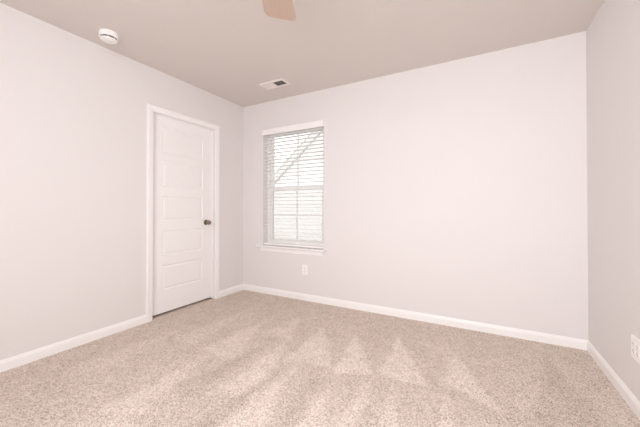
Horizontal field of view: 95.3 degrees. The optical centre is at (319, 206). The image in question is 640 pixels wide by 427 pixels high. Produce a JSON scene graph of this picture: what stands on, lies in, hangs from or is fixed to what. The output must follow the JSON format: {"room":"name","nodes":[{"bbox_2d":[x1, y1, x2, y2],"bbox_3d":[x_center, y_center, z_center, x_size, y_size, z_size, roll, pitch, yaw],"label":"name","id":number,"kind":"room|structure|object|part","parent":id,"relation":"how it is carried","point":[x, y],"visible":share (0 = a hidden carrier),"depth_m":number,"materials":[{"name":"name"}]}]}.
{"room":"empty bedroom","nodes":[
{"label":"empty bedroom","id":0,"kind":"room"},
{"bbox_2d":[0,3,243,359],"bbox_3d":[-1.941,-0.124,2.358,0.115,2.440,3.600,0,-1,29],"label":"wall","id":1,"kind":"structure","parent":0,"point":[73,108],"depth_m":2.29,"materials":[{"name":"white paint"}]},
{"bbox_2d":[0,314,146,372],"bbox_3d":[-2.196,1.053,1.749,0.013,0.076,2.306,0,-1,29],"label":"baseboard","id":2,"kind":"structure","parent":1,"relation":"attached to","point":[9,363],"depth_m":2.23,"materials":[{"name":"white paint"}]},
{"bbox_2d":[146,103,219,322],"bbox_3d":[-1.481,0.065,3.179,0.132,2.078,0.872,0,-1,29],"label":"door","id":3,"kind":"structure","parent":1,"relation":"in","point":[179,235],"depth_m":3.14,"materials":[{"name":"white paint"}]},
{"bbox_2d":[219,284,242,297],"bbox_3d":[-1.122,1.070,3.710,0.013,0.076,0.422,0,-1,29],"label":"baseboard","id":4,"kind":"structure","parent":1,"relation":"attached to","point":[237,288],"depth_m":3.69,"materials":[{"name":"white paint"}]},
{"bbox_2d":[0,0,603,106],"bbox_3d":[-0.348,-1.411,1.517,3.728,0.120,3.865,0,-1,29],"label":"ceiling","id":5,"kind":"structure","parent":0,"point":[224,49],"depth_m":2.26,"materials":[{"name":"white paint"}]},
{"bbox_2d":[98,29,118,43],"bbox_3d":[-1.643,-1.312,2.272,0.130,0.064,0.130,0,-1,29],"label":"smoke detector","id":6,"kind":"object","parent":5,"relation":"attached to","point":[108,36],"visible":1,"depth_m":2.24,"materials":[{"name":"white plastic"}]},
{"bbox_2d":[258,78,290,89],"bbox_3d":[-0.496,-1.331,3.192,0.325,0.010,0.160,0,-1,29],"label":"ceiling vent","id":7,"kind":"object","parent":5,"relation":"in","point":[280,82],"visible":1,"depth_m":3.19,"materials":[{"name":"white metal"}]},
{"bbox_2d":[262,0,295,20],"bbox_3d":[-0.251,-1.207,1.098,1.160,0.296,1.148,0,-1,29],"label":"ceiling fan","id":8,"kind":"object","parent":5,"relation":"hanging from","point":[280,9],"visible":1,"depth_m":1.62,"materials":[{"name":"beige wood"}]},
{"bbox_2d":[0,290,639,426],"bbox_3d":[-0.348,1.149,1.494,3.728,0.120,3.865,0,-1,29],"label":"floor","id":9,"kind":"structure","parent":0,"point":[243,358],"depth_m":1.85,"materials":[{"name":"beige carpet"}]},
{"bbox_2d":[243,31,588,339],"bbox_3d":[0.544,-0.117,3.135,3.728,2.440,0.150,0,-1,29],"label":"wall","id":10,"kind":"structure","parent":0,"point":[457,189],"depth_m":2.68,"materials":[{"name":"white paint"}]},
{"bbox_2d":[256,127,326,255],"bbox_3d":[-0.338,-0.204,3.589,0.996,1.547,0.202,0,-1,29],"label":"window","id":11,"kind":"structure","parent":10,"relation":"in","point":[270,218],"depth_m":3.64,"materials":[{"name":"white plastic"}]},
{"bbox_3d":[-0.353,0.505,3.554,0.996,0.018,0.136,0,-1,29],"label":"sill","id":12,"kind":"part","parent":11,"relation":"part of","materials":[{"name":"white paint"}]},
{"bbox_2d":[262,120,323,248],"bbox_3d":[-0.328,-0.244,3.550,0.885,1.466,0.091,0,-1,29],"label":"window blind","id":13,"kind":"object","parent":11,"relation":"attached to","point":[315,124],"visible":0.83,"depth_m":3.54,"materials":[{"name":"white plastic"}]},
{"bbox_3d":[-0.325,0.478,3.564,0.868,0.022,0.050,0,-1,29],"label":"rail","id":14,"kind":"part","parent":13,"relation":"part of","materials":[{"name":"white plastic"}]},
{"bbox_3d":[-0.048,-0.229,3.418,0.014,1.390,0.053,0,-1,29],"label":"ladder cord","id":15,"kind":"part","parent":13,"relation":"part of","materials":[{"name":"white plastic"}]},
{"bbox_3d":[-0.293,0.109,3.627,0.800,0.698,0.024,0,-1,29],"label":"sash","id":16,"kind":"part","parent":11,"relation":"part of","materials":[{"name":"white plastic"}]},
{"bbox_3d":[-0.281,-0.571,3.655,0.800,0.733,0.022,0,-1,29],"label":"sash","id":17,"kind":"part","parent":11,"relation":"part of","materials":[{"name":"white plastic"}]},
{"bbox_2d":[302,265,307,274],"bbox_3d":[-0.178,0.749,3.433,0.078,0.118,0.008,0,-1,29],"label":"wall outlet","id":18,"kind":"object","parent":10,"relation":"attached to","point":[304,267],"visible":1,"depth_m":3.43,"materials":[{"name":"white plastic"}]},
{"bbox_2d":[243,284,587,349],"bbox_3d":[0.505,1.065,3.053,3.498,0.076,0.013,0,-1,29],"label":"baseboard","id":19,"kind":"structure","parent":10,"relation":"attached to","point":[576,343],"depth_m":2.72,"materials":[{"name":"white paint"}]},
{"bbox_2d":[586,0,639,401],"bbox_3d":[1.228,-0.139,0.623,0.115,2.440,3.600,0,-1,29],"label":"wall","id":20,"kind":"structure","parent":0,"point":[613,35],"depth_m":1.79,"materials":[{"name":"white paint"}]},
{"bbox_2d":[587,340,639,419],"bbox_3d":[1.172,1.043,0.643,0.013,0.076,3.600,0,-1,29],"label":"baseboard","id":21,"kind":"structure","parent":20,"relation":"attached to","point":[627,395],"depth_m":1.75,"materials":[{"name":"white paint"}]},
{"bbox_2d":[631,334,639,363],"bbox_3d":[1.660,0.753,1.531,0.008,0.122,0.122,0,-1,29],"label":"wall outlet","id":22,"kind":"object","parent":20,"relation":"attached to","point":[635,342],"visible":1,"depth_m":1.54,"materials":[{"name":"white plastic"}]},
{"label":"outside","id":23,"kind":"structure","parent":0,"visible":0},
{"bbox_3d":[-1.026,1.510,3.895,60.000,0.100,80.000,0,-1,29],"label":"ground","id":24,"kind":"structure","parent":23,"visible":0},
{"bbox_2d":[274,131,322,240],"bbox_3d":[3.229,-1.241,9.816,10.300,5.509,6.170,0,-1,29],"label":"neighboring house","id":25,"kind":"structure","parent":24,"relation":"on","point":[307,223],"depth_m":8.53,"materials":[{"name":"white"}]}
]}

